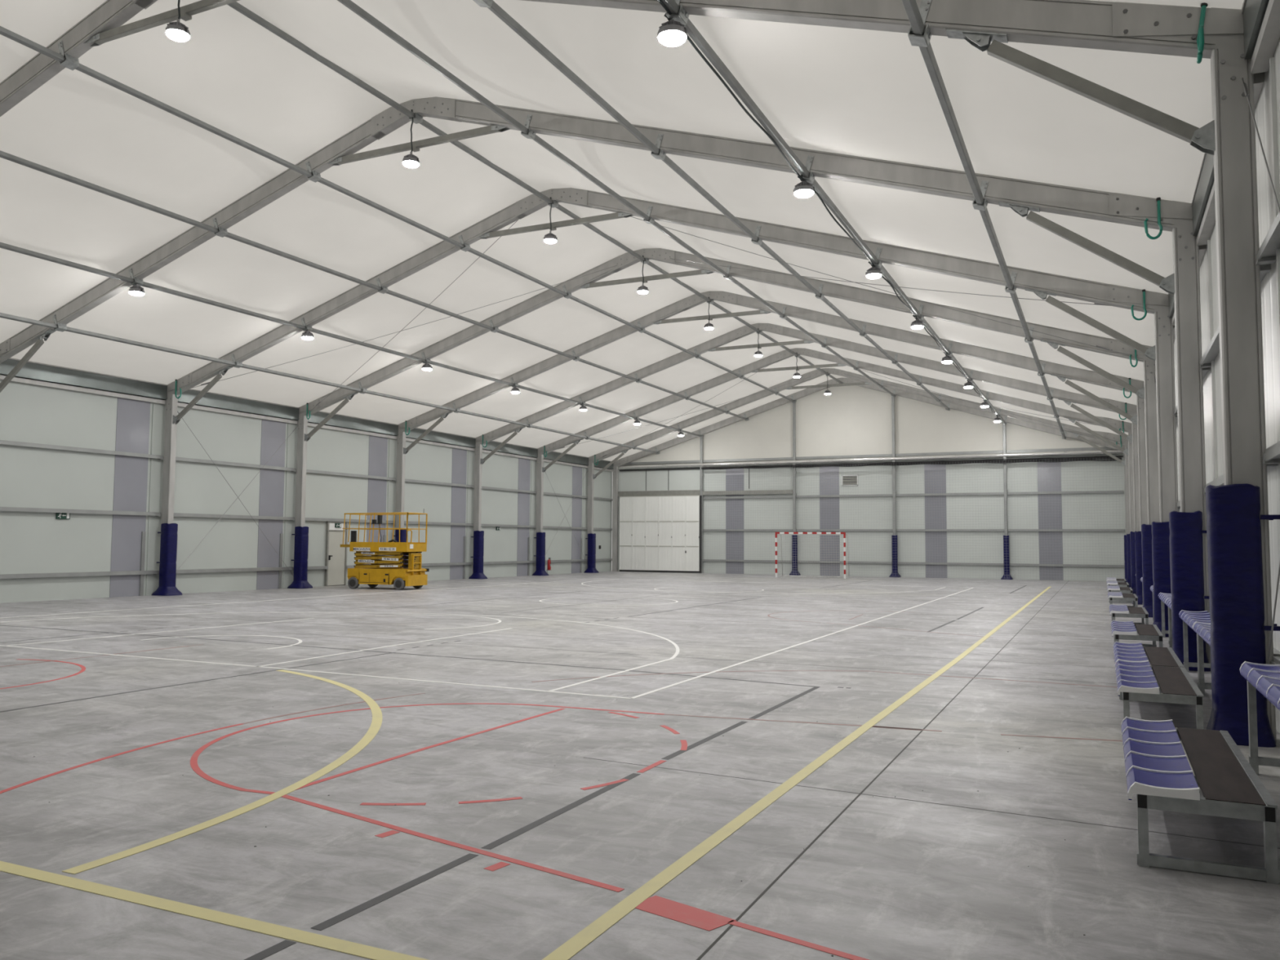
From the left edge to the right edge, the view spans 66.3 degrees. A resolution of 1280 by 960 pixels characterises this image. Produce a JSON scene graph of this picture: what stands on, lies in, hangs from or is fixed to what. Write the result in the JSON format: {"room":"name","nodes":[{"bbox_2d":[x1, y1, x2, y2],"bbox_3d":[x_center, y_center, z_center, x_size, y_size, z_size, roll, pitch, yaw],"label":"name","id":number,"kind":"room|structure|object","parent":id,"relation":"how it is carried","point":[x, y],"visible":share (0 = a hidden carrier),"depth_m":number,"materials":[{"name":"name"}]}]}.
{"room":"sports hall","nodes":[
{"label":"sports hall","id":0,"kind":"room"},
{"bbox_2d":[0,357,613,603],"bbox_3d":[-12.281,0.380,29.723,0.254,5.950,50.830,-1,-4,25],"label":"wall","id":1,"kind":"structure","parent":0,"point":[58,424],"depth_m":29.13,"materials":[{"name":"metal"}]},
{"bbox_2d":[55,512,70,519],"bbox_3d":[-14.617,0.898,24.836,0.044,0.185,0.352,-1,-4,25],"label":"exit sign","id":2,"kind":"object","parent":1,"relation":"attached to","point":[58,515],"visible":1,"depth_m":24.80,"materials":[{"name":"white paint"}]},
{"bbox_2d":[109,397,150,597],"bbox_3d":[-13.822,0.479,26.588,0.012,5.330,1.000,-1,-4,25],"label":"translucent wall panel","id":3,"kind":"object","parent":1,"relation":"in","point":[133,416],"depth_m":26.56,"materials":[{"name":"grey plastic"}]},
{"bbox_2d":[256,419,285,589],"bbox_3d":[-11.691,0.782,31.101,0.012,5.330,1.000,-1,-4,25],"label":"translucent wall panel","id":4,"kind":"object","parent":1,"relation":"in","point":[273,433],"depth_m":31.07,"materials":[{"name":"grey plastic"}]},
{"bbox_2d":[324,521,347,586],"bbox_3d":[-10.410,2.523,33.620,0.100,2.195,0.960,-1,-4,25],"label":"door","id":5,"kind":"structure","parent":1,"relation":"in","point":[335,556],"depth_m":33.57,"materials":[{"name":"metal"}]},
{"bbox_2d":[366,435,387,564],"bbox_3d":[-9.559,1.085,35.614,0.012,5.330,1.000,-1,-4,25],"label":"window","id":6,"kind":"structure","parent":1,"relation":"in","point":[378,446],"depth_m":35.65,"materials":[{"name":"grey plastic"}]},
{"bbox_2d":[449,448,466,579],"bbox_3d":[-7.428,1.388,40.127,0.012,5.330,1.000,-1,-4,25],"label":"window","id":7,"kind":"structure","parent":1,"relation":"in","point":[459,473],"depth_m":40.09,"materials":[{"name":"grey plastic"}]},
{"bbox_2d":[516,457,530,576],"bbox_3d":[-5.297,1.691,44.639,0.012,5.330,1.000,-1,-4,25],"label":"window","id":8,"kind":"structure","parent":1,"relation":"in","point":[524,464],"depth_m":44.60,"materials":[{"name":"grey plastic"}]},
{"bbox_2d":[571,466,582,573],"bbox_3d":[-3.165,1.994,49.152,0.012,5.330,1.000,-1,-4,25],"label":"window","id":9,"kind":"structure","parent":1,"relation":"in","point":[576,471],"depth_m":49.12,"materials":[{"name":"grey plastic"}]},
{"bbox_2d":[0,0,1244,461],"bbox_3d":[-0.951,-4.641,24.709,25.240,3.815,50.830,-1,-4,25],"label":"ceiling","id":10,"kind":"structure","parent":0,"point":[865,93],"depth_m":17.96,"materials":[{"name":"white fabric"}]},
{"bbox_2d":[0,571,1279,959],"bbox_3d":[-0.979,3.230,24.249,25.920,0.303,51.530,-1,-4,25],"label":"floor","id":11,"kind":"structure","parent":0,"point":[603,765],"depth_m":6.30,"materials":[{"name":"concrete"}]},
{"bbox_2d":[340,508,429,590],"bbox_3d":[-8.310,2.219,31.838,2.607,2.600,1.274,-1,-4,18],"label":"scissor lift","id":12,"kind":"object","parent":11,"relation":"on","point":[371,572],"visible":1,"depth_m":31.28,"materials":[{"name":"yellow metal"}]},
{"bbox_2d":[546,557,551,575],"bbox_3d":[-4.255,4.044,45.901,0.280,0.810,0.260,-1,-4,25],"label":"fire extinguisher","id":13,"kind":"object","parent":11,"relation":"on","point":[548,562],"visible":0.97,"depth_m":45.81,"materials":[{"name":"metal"}]},
{"bbox_2d":[0,97,1210,663],"bbox_3d":[-4.158,-2.178,17.770,25.000,9.626,0.280,-1,-4,25],"label":"frame","id":14,"kind":"object","parent":11,"relation":"on","point":[1022,196],"visible":0.94,"depth_m":14.57,"materials":[{"name":"metal"}]},
{"bbox_2d":[128,284,144,296],"bbox_3d":[-10.783,-4.130,21.008,0.312,0.349,0.310,-1,-4,25],"label":"lamp","id":15,"kind":"object","parent":14,"relation":"hanging from","point":[136,290],"visible":1,"depth_m":20.91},
{"bbox_2d":[402,109,419,168],"bbox_3d":[-4.179,-6.257,17.932,0.312,1.065,0.310,-1,-4,25],"label":"lamp","id":16,"kind":"object","parent":14,"relation":"hanging from","point":[411,161],"visible":1,"depth_m":17.84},
{"bbox_2d":[793,176,814,198],"bbox_3d":[2.469,-4.446,14.771,0.312,0.349,0.310,-1,-4,25],"label":"lamp","id":17,"kind":"object","parent":14,"relation":"hanging from","point":[803,189],"visible":0.98,"depth_m":14.68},
{"bbox_2d":[1143,197,1162,239],"bbox_3d":[6.606,-3.358,12.621,0.211,0.543,0.064,-1,-4,25],"label":"hose","id":18,"kind":"object","parent":14,"relation":"hanging from","point":[1158,199],"visible":1,"depth_m":12.59,"materials":[{"name":"green plastic"}]},
{"bbox_2d":[1168,511,1210,671],"bbox_3d":[6.925,1.376,12.298,0.560,1.974,0.440,-1,-4,25],"label":"pad","id":19,"kind":"object","parent":14,"relation":"attached to","point":[1186,544],"visible":0.79,"depth_m":12.19,"materials":[{"name":"blue fabric"}]},
{"bbox_2d":[0,0,1279,746],"bbox_3d":[-6.289,-2.481,13.258,25.000,9.626,0.280,-1,-4,25],"label":"frame","id":20,"kind":"object","parent":11,"relation":"on","point":[1131,27],"visible":0.94,"depth_m":8.29,"materials":[{"name":"metal"}]},
{"bbox_2d":[164,0,190,41],"bbox_3d":[-6.310,-6.560,13.419,0.312,1.065,0.310,-1,-4,25],"label":"lamp","id":21,"kind":"object","parent":20,"relation":"hanging from","point":[177,31],"visible":1,"depth_m":13.32,"materials":[{"name":"white"}]},
{"bbox_2d":[657,13,686,46],"bbox_3d":[0.337,-4.749,10.258,0.312,0.349,0.310,-1,-4,25],"label":"lamp","id":22,"kind":"object","parent":20,"relation":"hanging from","point":[672,33],"visible":1,"depth_m":10.17,"materials":[{"name":"white"}]},
{"bbox_2d":[1196,2,1208,63],"bbox_3d":[4.582,-3.665,8.009,0.170,0.539,0.083,4,-5,-43],"label":"hose","id":23,"kind":"object","parent":20,"relation":"hanging from","point":[1200,39],"visible":1,"depth_m":7.96,"materials":[{"name":"green plastic"}]},
{"bbox_2d":[1205,483,1279,747],"bbox_3d":[4.793,1.048,7.787,0.560,2.024,0.440,-1,-4,25],"label":"pad","id":24,"kind":"object","parent":20,"relation":"attached to","point":[1233,526],"visible":0.9,"depth_m":7.67,"materials":[{"name":"blue fabric"}]},
{"bbox_2d":[161,187,1178,524],"bbox_3d":[-2.026,-1.875,22.283,25.000,9.626,0.280,-1,-4,25],"label":"frame","id":25,"kind":"object","parent":11,"relation":"on","point":[1042,284],"visible":0.98,"depth_m":20.17,"materials":[{"name":"metal"}]},
{"bbox_2d":[151,523,182,595],"bbox_3d":[-13.111,2.198,27.245,0.660,1.993,0.640,-1,-4,25],"label":"pad","id":26,"kind":"object","parent":25,"relation":"attached to","point":[168,543],"visible":1,"depth_m":27.11,"materials":[{"name":"blue fabric"}]},
{"bbox_2d":[301,330,313,340],"bbox_3d":[-8.652,-3.827,25.521,0.312,0.349,0.310,0,-4,8],"label":"lamp","id":27,"kind":"object","parent":25,"relation":"hanging from","point":[307,335],"visible":1,"depth_m":25.43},
{"bbox_2d":[193,265,616,387],"bbox_3d":[-6.688,-4.264,27.414,12.097,3.519,0.036,0,-4,2],"label":"wire","id":28,"kind":"object","parent":25,"relation":"attached to","point":[615,265],"visible":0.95,"depth_m":27.40,"materials":[{"name":"metal"}]},
{"bbox_2d":[543,196,557,244],"bbox_3d":[-2.047,-5.954,22.445,0.312,1.065,0.310,0,-4,8],"label":"lamp","id":29,"kind":"object","parent":25,"relation":"hanging from","point":[550,238],"visible":1,"depth_m":22.35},
{"bbox_2d":[865,261,882,279],"bbox_3d":[4.600,-4.143,19.284,0.312,0.349,0.310,0,-4,8],"label":"lamp","id":30,"kind":"object","parent":25,"relation":"hanging from","point":[873,273],"visible":1,"depth_m":19.20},
{"bbox_2d":[669,257,1110,306],"bbox_3d":[4.800,-4.538,22.008,0.036,3.519,12.097,4,-5,-41],"label":"wire","id":31,"kind":"object","parent":25,"relation":"attached to","point":[1096,304],"visible":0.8,"depth_m":20.76,"materials":[{"name":"metal"}]},
{"bbox_2d":[1130,288,1146,320],"bbox_3d":[8.721,-3.054,17.141,0.247,0.544,0.064,-1,-4,25],"label":"hose","id":32,"kind":"object","parent":25,"relation":"hanging from","point":[1144,290],"visible":1,"depth_m":17.10,"materials":[{"name":"green plastic"}]},
{"bbox_2d":[1151,521,1171,637],"bbox_3d":[9.033,1.689,16.821,0.610,1.954,0.540,-1,-4,25],"label":"pad","id":33,"kind":"object","parent":25,"relation":"attached to","point":[1160,531],"visible":0.52,"depth_m":16.72,"materials":[{"name":"blue fabric"}]},
{"bbox_2d":[293,248,1159,577],"bbox_3d":[0.105,-1.572,26.796,25.000,9.626,0.280,-1,-4,25],"label":"frame","id":34,"kind":"object","parent":11,"relation":"on","point":[1148,393],"visible":0.94,"depth_m":25.53,"materials":[{"name":"metal"}]},
{"bbox_2d":[287,526,312,588],"bbox_3d":[-10.980,2.501,31.758,0.660,1.993,0.640,-1,-4,25],"label":"pad","id":35,"kind":"object","parent":34,"relation":"attached to","point":[301,533],"visible":1,"depth_m":31.61,"materials":[{"name":"blue fabric"}]},
{"bbox_2d":[311,219,518,410],"bbox_3d":[-6.688,-4.264,27.415,0.036,3.519,12.097,4,-5,-41],"label":"wire","id":36,"kind":"object","parent":34,"relation":"attached to","point":[517,220],"visible":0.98,"depth_m":26.79,"materials":[{"name":"metal"}]},
{"bbox_2d":[422,362,432,370],"bbox_3d":[-6.521,-3.524,30.034,0.312,0.349,0.310,1,-4,-9],"label":"lamp","id":37,"kind":"object","parent":34,"relation":"hanging from","point":[426,366],"visible":1,"depth_m":29.94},
{"bbox_2d":[637,255,648,293],"bbox_3d":[0.084,-5.651,26.958,0.312,1.065,0.310,1,-4,-9],"label":"lamp","id":38,"kind":"object","parent":34,"relation":"hanging from","point":[642,289],"visible":1,"depth_m":26.86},
{"bbox_2d":[630,216,1128,355],"bbox_3d":[4.800,-4.538,22.009,12.097,3.519,0.036,0,-4,2],"label":"wire","id":39,"kind":"object","parent":34,"relation":"attached to","point":[1097,346],"visible":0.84,"depth_m":21.93,"materials":[{"name":"metal"}]},
{"bbox_2d":[911,315,924,329],"bbox_3d":[6.731,-3.840,23.797,0.312,0.349,0.310,1,-4,-9],"label":"lamp","id":40,"kind":"object","parent":34,"relation":"hanging from","point":[917,324],"visible":1,"depth_m":23.71,"materials":[{"name":"metal"}]},
{"bbox_2d":[1128,349,1137,367],"bbox_3d":[10.890,-2.753,21.636,0.163,0.542,0.064,-1,-4,25],"label":"hose","id":41,"kind":"object","parent":34,"relation":"hanging from","point":[1130,356],"visible":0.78,"depth_m":21.61,"materials":[{"name":"green plastic"}]},
{"bbox_2d":[1141,524,1153,617],"bbox_3d":[11.165,1.962,21.335,0.610,2.014,0.540,-1,-4,25],"label":"pad","id":42,"kind":"object","parent":34,"relation":"attached to","point":[1146,530],"visible":0.51,"depth_m":21.24,"materials":[{"name":"blue fabric"}]},
{"bbox_2d":[395,291,1147,531],"bbox_3d":[2.236,-1.269,31.309,25.000,9.626,0.280,-1,-4,25],"label":"frame","id":43,"kind":"object","parent":11,"relation":"on","point":[1063,372],"visible":0.88,"depth_m":30.62,"materials":[{"name":"metal"}]},
{"bbox_2d":[393,529,406,568],"bbox_3d":[-8.849,2.804,36.271,0.660,1.993,0.640,-1,-4,25],"label":"pad","id":44,"kind":"object","parent":43,"relation":"attached to","point":[402,532],"visible":0.17,"depth_m":36.17,"materials":[{"name":"blue plastic"}]},
{"bbox_2d":[511,386,519,393],"bbox_3d":[-4.389,-3.221,34.547,0.312,0.349,0.310,2,-4,-26],"label":"lamp","id":45,"kind":"object","parent":43,"relation":"hanging from","point":[514,390],"visible":1,"depth_m":34.45,"materials":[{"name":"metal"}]},
{"bbox_2d":[704,297,713,329],"bbox_3d":[2.215,-5.348,31.471,0.312,1.065,0.310,2,-4,-26],"label":"lamp","id":46,"kind":"object","parent":43,"relation":"hanging from","point":[708,326],"visible":1,"depth_m":31.37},
{"bbox_2d":[941,351,952,364],"bbox_3d":[8.863,-3.537,28.309,0.312,0.349,0.310,2,-4,-26],"label":"lamp","id":47,"kind":"object","parent":43,"relation":"hanging from","point":[947,359],"visible":0.99,"depth_m":28.22,"materials":[{"name":"metal"}]},
{"bbox_2d":[1132,531,1142,604],"bbox_3d":[13.296,2.310,25.845,0.610,1.924,0.540,-1,-4,25],"label":"pad","id":48,"kind":"object","parent":43,"relation":"attached to","point":[1138,547],"visible":0.44,"depth_m":25.76,"materials":[{"name":"blue fabric"}]},
{"bbox_2d":[472,323,1140,570],"bbox_3d":[4.368,-0.966,35.822,25.000,9.626,0.280,-1,-4,25],"label":"frame","id":49,"kind":"object","parent":11,"relation":"on","point":[713,344],"visible":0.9,"depth_m":35.60,"materials":[{"name":"metal"}]},
{"bbox_2d":[468,530,487,578],"bbox_3d":[-6.718,3.107,40.784,0.660,1.993,0.640,-1,-4,25],"label":"pad","id":50,"kind":"object","parent":49,"relation":"attached to","point":[478,535],"visible":1,"depth_m":40.64,"materials":[{"name":"blue plastic"}]},
{"bbox_2d":[754,328,762,357],"bbox_3d":[4.347,-5.045,35.984,0.312,1.065,0.310,4,-5,-43],"label":"lamp","id":51,"kind":"object","parent":49,"relation":"hanging from","point":[757,353],"visible":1,"depth_m":35.88,"materials":[{"name":"metal"}]},
{"bbox_2d":[963,378,973,388],"bbox_3d":[10.994,-3.234,32.822,0.312,0.349,0.310,4,-5,-43],"label":"lamp","id":52,"kind":"object","parent":49,"relation":"hanging from","point":[968,384],"visible":0.94,"depth_m":32.73,"materials":[{"name":"metal"}]},
{"bbox_2d":[1129,531,1136,595],"bbox_3d":[15.427,2.583,30.360,0.610,1.984,0.540,-1,-4,25],"label":"pad","id":53,"kind":"object","parent":49,"relation":"attached to","point":[1133,570],"visible":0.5,"depth_m":30.28,"materials":[{"name":"blue fabric"}]},
{"bbox_2d":[775,532,852,578],"bbox_3d":[7.910,3.416,44.686,3.278,2.060,1.139,-1,-4,23],"label":"goal","id":54,"kind":"object","parent":11,"relation":"on","point":[846,563],"visible":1,"depth_m":44.70,"materials":[{"name":"white paint"}]},
{"bbox_2d":[535,347,1134,570],"bbox_3d":[6.499,-0.663,40.334,25.000,9.626,0.280,-1,-4,25],"label":"frame","id":55,"kind":"object","parent":11,"relation":"on","point":[755,366],"visible":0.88,"depth_m":40.38,"materials":[{"name":"metal"}]},
{"bbox_2d":[532,532,548,575],"bbox_3d":[-4.586,3.410,45.296,0.660,1.993,0.640,-1,-4,25],"label":"pad","id":56,"kind":"object","parent":55,"relation":"attached to","point":[540,536],"visible":1,"depth_m":45.15,"materials":[{"name":"blue plastic"}]},
{"bbox_2d":[559,377,808,448],"bbox_3d":[1.838,-3.052,45.465,12.097,3.519,0.036,0,-4,2],"label":"wire","id":57,"kind":"object","parent":55,"relation":"attached to","point":[807,377],"visible":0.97,"depth_m":45.45,"materials":[{"name":"metal"}]},
{"bbox_2d":[846,374,1095,425],"bbox_3d":[13.326,-3.326,40.059,0.036,3.519,12.097,4,-5,-41],"label":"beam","id":58,"kind":"structure","parent":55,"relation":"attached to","point":[846,375],"depth_m":39.88,"materials":[{"name":"metal"}]},
{"bbox_2d":[1126,533,1131,587],"bbox_3d":[17.559,2.896,34.872,0.610,1.964,0.540,-1,-4,25],"label":"pad","id":59,"kind":"object","parent":55,"relation":"attached to","point":[1128,539],"visible":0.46,"depth_m":34.80,"materials":[{"name":"blue fabric"}]},
{"bbox_2d":[586,368,1130,568],"bbox_3d":[8.630,-0.360,44.847,25.000,9.626,0.280,-1,-4,25],"label":"frame","id":60,"kind":"object","parent":11,"relation":"on","point":[812,375],"visible":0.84,"depth_m":45.27,"materials":[{"name":"metal"}]},
{"bbox_2d":[583,533,599,573],"bbox_3d":[-2.455,3.713,49.809,0.660,1.993,0.640,-1,-4,25],"label":"pad","id":61,"kind":"object","parent":60,"relation":"attached to","point":[591,538],"visible":1,"depth_m":49.66,"materials":[{"name":"blue plastic"}]},
{"bbox_2d":[597,365,768,459],"bbox_3d":[1.838,-3.052,45.466,0.036,3.519,12.097,4,-5,-41],"label":"wire","id":62,"kind":"object","parent":60,"relation":"attached to","point":[767,366],"visible":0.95,"depth_m":45.57,"materials":[{"name":"metal"}]},
{"bbox_2d":[848,365,1115,441],"bbox_3d":[13.326,-3.326,40.060,12.097,3.519,0.036,0,-4,2],"label":"wire","id":63,"kind":"object","parent":60,"relation":"attached to","point":[848,366],"visible":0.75,"depth_m":40.03,"materials":[{"name":"metal"}]},
{"bbox_2d":[1124,534,1127,582],"bbox_3d":[19.690,3.194,39.386,0.610,1.974,0.540,-1,-4,25],"label":"pad","id":64,"kind":"object","parent":60,"relation":"attached to","point":[1125,535],"visible":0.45,"depth_m":39.31,"materials":[{"name":"blue fabric"}]},
{"bbox_2d":[611,377,1127,571],"bbox_3d":[9.822,-0.191,47.370,25.000,9.626,0.280,-1,-4,25],"label":"frame","id":65,"kind":"object","parent":11,"relation":"on","point":[806,392],"visible":0.71,"depth_m":48.62,"materials":[{"name":"metal"}]},
{"bbox_2d":[1106,577,1126,582],"bbox_3d":[16.716,3.647,34.416,0.612,0.395,2.031,-1,-4,25],"label":"bench","id":66,"kind":"object","parent":11,"relation":"on","point":[1107,578],"visible":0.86,"depth_m":33.85,"materials":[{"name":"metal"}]},
{"bbox_2d":[1106,580,1128,593],"bbox_3d":[15.097,3.417,30.986,0.612,0.395,2.031,-1,-4,25],"label":"bench","id":67,"kind":"object","parent":11,"relation":"on","point":[1108,583],"visible":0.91,"depth_m":30.20,"materials":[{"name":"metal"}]},
{"bbox_2d":[1106,585,1133,603],"bbox_3d":[13.306,3.163,27.196,0.612,0.395,2.031,-1,-4,25],"label":"bench","id":68,"kind":"object","parent":11,"relation":"on","point":[1111,588],"visible":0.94,"depth_m":26.36,"materials":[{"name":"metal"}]},
{"bbox_2d":[1107,591,1137,613],"bbox_3d":[11.516,2.908,23.405,0.612,0.395,2.031,-1,-4,25],"label":"bench","id":69,"kind":"object","parent":11,"relation":"on","point":[1115,596],"visible":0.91,"depth_m":22.63,"materials":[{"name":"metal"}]},
{"bbox_2d":[1109,604,1148,633],"bbox_3d":[9.022,2.554,18.125,0.612,0.395,2.031,-1,-4,25],"label":"bench","id":70,"kind":"object","parent":11,"relation":"on","point":[1117,611],"visible":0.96,"depth_m":17.40,"materials":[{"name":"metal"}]},
{"bbox_2d":[1111,620,1163,661],"bbox_3d":[7.061,2.275,13.973,0.612,0.395,2.031,-1,-4,25],"label":"bench","id":71,"kind":"object","parent":11,"relation":"on","point":[1123,630],"visible":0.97,"depth_m":13.42,"materials":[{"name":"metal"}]},
{"bbox_2d":[1113,641,1184,676],"bbox_3d":[5.488,2.051,10.643,0.612,0.395,2.031,-1,-4,25],"label":"bench","id":72,"kind":"object","parent":11,"relation":"on","point":[1135,652],"visible":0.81,"depth_m":10.55,"materials":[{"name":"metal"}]},
{"bbox_2d":[1115,659,1204,728],"bbox_3d":[4.610,1.927,8.783,0.612,0.395,2.031,-1,-4,25],"label":"bench","id":73,"kind":"object","parent":11,"relation":"on","point":[1135,681],"visible":0.96,"depth_m":8.20,"materials":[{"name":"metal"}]},
{"bbox_2d":[1158,592,1171,647],"bbox_3d":[8.502,2.209,15.569,0.372,0.750,2.031,-1,-4,25],"label":"bench","id":74,"kind":"object","parent":11,"relation":"on","point":[1163,597],"visible":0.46,"depth_m":16.46,"materials":[{"name":"blue plastic"}]},
{"bbox_2d":[1165,598,1172,648],"bbox_3d":[7.615,2.083,13.691,0.372,0.750,2.031,-1,-4,25],"label":"bench","id":75,"kind":"object","parent":11,"relation":"on","point":[1168,602],"visible":0.2,"depth_m":14.60,"materials":[{"name":"blue plastic"}]},
{"bbox_2d":[1178,609,1211,687],"bbox_3d":[6.370,1.906,11.056,0.372,0.750,2.031,-1,-4,25],"label":"bench","id":76,"kind":"object","parent":11,"relation":"on","point":[1189,618],"visible":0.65,"depth_m":11.76,"materials":[{"name":"blue plastic"}]},
{"bbox_2d":[1120,716,1279,884],"bbox_3d":[3.059,1.706,5.498,0.612,0.395,2.031,-1,-4,25],"label":"bench","id":77,"kind":"object","parent":11,"relation":"on","point":[1158,771],"visible":1,"depth_m":4.80,"materials":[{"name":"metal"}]},
{"bbox_2d":[1192,622,1211,695],"bbox_3d":[5.484,1.780,9.178,0.372,0.750,2.031,-1,-4,25],"label":"bench","id":78,"kind":"object","parent":11,"relation":"on","point":[1202,629],"visible":0.31,"depth_m":10.07,"materials":[{"name":"blue plastic"}]},
{"bbox_2d":[1240,661,1279,775],"bbox_3d":[3.838,1.546,5.694,0.372,0.750,2.031,-1,-4,25],"label":"bench","id":79,"kind":"object","parent":11,"relation":"on","point":[1265,678],"visible":0.99,"depth_m":6.55,"materials":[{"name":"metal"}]},
{"bbox_3d":[-10.552,-3.087,4.232,25.000,9.626,0.280,-1,-4,25],"label":"frame","id":80,"kind":"object","parent":11,"relation":"on","visible":0},
{"bbox_2d":[0,312,657,453],"bbox_3d":[-9.833,-2.974,28.875,0.098,0.098,50.780,-1,-4,25],"label":"roof purlin","id":81,"kind":"structure","parent":80,"relation":"attached to","point":[14,317],"depth_m":27.41,"materials":[{"name":"metal"}]},
{"bbox_2d":[0,242,702,436],"bbox_3d":[-7.601,-3.794,27.876,0.098,0.098,50.780,-1,-4,25],"label":"roof purlin","id":82,"kind":"structure","parent":80,"relation":"attached to","point":[3,246],"depth_m":24.38,"materials":[{"name":"metal"}]},
{"bbox_2d":[0,150,747,419],"bbox_3d":[-5.369,-4.615,26.877,0.098,0.098,50.780,-1,-4,25],"label":"roof purlin","id":83,"kind":"structure","parent":80,"relation":"attached to","point":[4,155],"depth_m":21.50,"materials":[{"name":"metal"}]},
{"bbox_2d":[0,26,795,402],"bbox_3d":[-3.126,-5.439,25.873,0.098,0.098,50.780,-1,-4,25],"label":"roof purlin","id":84,"kind":"structure","parent":80,"relation":"attached to","point":[11,35],"depth_m":18.48,"materials":[{"name":"metal"}]},
{"bbox_2d":[226,1,843,383],"bbox_3d":[-0.909,-6.214,24.878,0.082,0.082,50.780,-1,-4,25],"label":"roof purlin","id":85,"kind":"structure","parent":80,"relation":"attached to","point":[235,5],"depth_m":18.78,"materials":[{"name":"metal"}]},
{"bbox_2d":[337,0,894,396],"bbox_3d":[1.299,-5.545,23.790,0.098,0.098,50.780,-1,-4,25],"label":"roof purlin","id":86,"kind":"structure","parent":80,"relation":"attached to","point":[349,4],"depth_m":17.39,"materials":[{"name":"metal"}]},
{"bbox_2d":[487,0,948,409],"bbox_3d":[3.533,-4.827,22.687,0.098,0.098,50.780,-1,-4,25],"label":"roof purlin","id":87,"kind":"structure","parent":80,"relation":"attached to","point":[495,8],"depth_m":15.53,"materials":[{"name":"metal"}]},
{"bbox_2d":[661,0,1005,423],"bbox_3d":[5.756,-4.113,21.589,0.098,0.098,50.780,-1,-4,25],"label":"roof purlin","id":88,"kind":"structure","parent":80,"relation":"attached to","point":[671,5],"depth_m":13.73,"materials":[{"name":"metal"}]},
{"bbox_2d":[657,0,997,416],"bbox_3d":[5.838,-4.034,21.889,0.056,0.090,44.001,-1,-4,25],"label":"power cable","id":89,"kind":"object","parent":88,"relation":"attached to","point":[660,2],"visible":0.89,"depth_m":13.54,"materials":[{"name":"rubber"}]},
{"bbox_2d":[902,0,1065,438],"bbox_3d":[7.978,-3.398,20.492,0.098,0.098,50.780,-1,-4,25],"label":"roof purlin","id":90,"kind":"structure","parent":80,"relation":"attached to","point":[911,7],"depth_m":11.89,"materials":[{"name":"metal"}]},
{"bbox_2d":[617,385,1125,581],"bbox_3d":[9.877,-0.199,47.489,25.200,9.660,0.300,-1,-4,25],"label":"wall","id":91,"kind":"structure","parent":0,"point":[851,424],"depth_m":46.66,"materials":[{"name":"white metal"}]},
{"bbox_2d":[618,495,702,573],"bbox_3d":[1.034,2.825,51.301,4.684,4.000,0.150,-1,-4,25],"label":"door","id":92,"kind":"structure","parent":91,"relation":"in","point":[658,533],"depth_m":51.24,"materials":[{"name":"white metal"}]},
{"bbox_2d":[725,475,743,573],"bbox_3d":[4.819,2.242,49.806,0.970,5.020,0.012,-1,-4,25],"label":"window","id":93,"kind":"structure","parent":91,"relation":"in","point":[733,481],"depth_m":49.80,"materials":[{"name":"grey plastic"}]},
{"bbox_2d":[789,534,800,575],"bbox_3d":[7.615,3.685,48.230,0.510,1.974,0.510,-1,-4,25],"label":"pad","id":94,"kind":"object","parent":91,"relation":"attached to","point":[794,558],"visible":0.91,"depth_m":48.12,"materials":[{"name":"blue fabric"}]},
{"bbox_2d":[819,471,839,575],"bbox_3d":[9.234,2.137,47.729,0.970,5.020,0.012,-1,-4,25],"label":"window","id":95,"kind":"structure","parent":91,"relation":"in","point":[830,486],"depth_m":47.72,"materials":[{"name":"grey plastic"}]},
{"bbox_2d":[841,475,857,485],"bbox_3d":[10.152,0.018,47.416,0.780,0.500,0.050,-1,-4,25],"label":"air vent","id":96,"kind":"object","parent":91,"relation":"in","point":[853,479],"visible":1,"depth_m":47.41,"materials":[{"name":"white metal"}]},
{"bbox_2d":[888,535,901,577],"bbox_3d":[11.999,3.580,46.167,0.510,1.974,0.510,-1,-4,25],"label":"pad","id":97,"kind":"object","parent":91,"relation":"attached to","point":[895,573],"visible":1,"depth_m":46.05,"materials":[{"name":"blue fabric"}]},
{"bbox_2d":[701,454,1124,580],"bbox_3d":[11.909,1.819,46.064,19.406,5.395,0.209,-1,-4,25],"label":"net","id":98,"kind":"object","parent":91,"relation":"hanging from","point":[1089,458],"visible":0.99,"depth_m":45.46,"materials":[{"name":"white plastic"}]},
{"bbox_2d":[924,469,946,577],"bbox_3d":[13.757,2.029,45.600,0.970,5.020,0.012,-1,-4,25],"label":"window","id":99,"kind":"structure","parent":91,"relation":"in","point":[938,520],"depth_m":45.59,"materials":[{"name":"grey plastic"}]},
{"bbox_2d":[1000,535,1013,579],"bbox_3d":[16.476,3.473,44.059,0.510,1.974,0.510,-1,-4,25],"label":"pad","id":100,"kind":"object","parent":91,"relation":"attached to","point":[1006,542],"visible":1,"depth_m":43.94,"materials":[{"name":"blue fabric"}]},
{"bbox_2d":[1037,466,1063,580],"bbox_3d":[18.207,1.923,43.505,0.970,5.020,0.012,-1,-4,25],"label":"window","id":101,"kind":"structure","parent":91,"relation":"in","point":[1050,512],"depth_m":43.51,"materials":[{"name":"grey plastic"}]},
{"bbox_2d":[1154,0,1279,733],"bbox_3d":[10.320,-0.160,19.085,0.254,5.950,50.830,-1,-4,25],"label":"wall","id":102,"kind":"structure","parent":0,"point":[1261,18],"depth_m":8.09,"materials":[{"name":"metal"}]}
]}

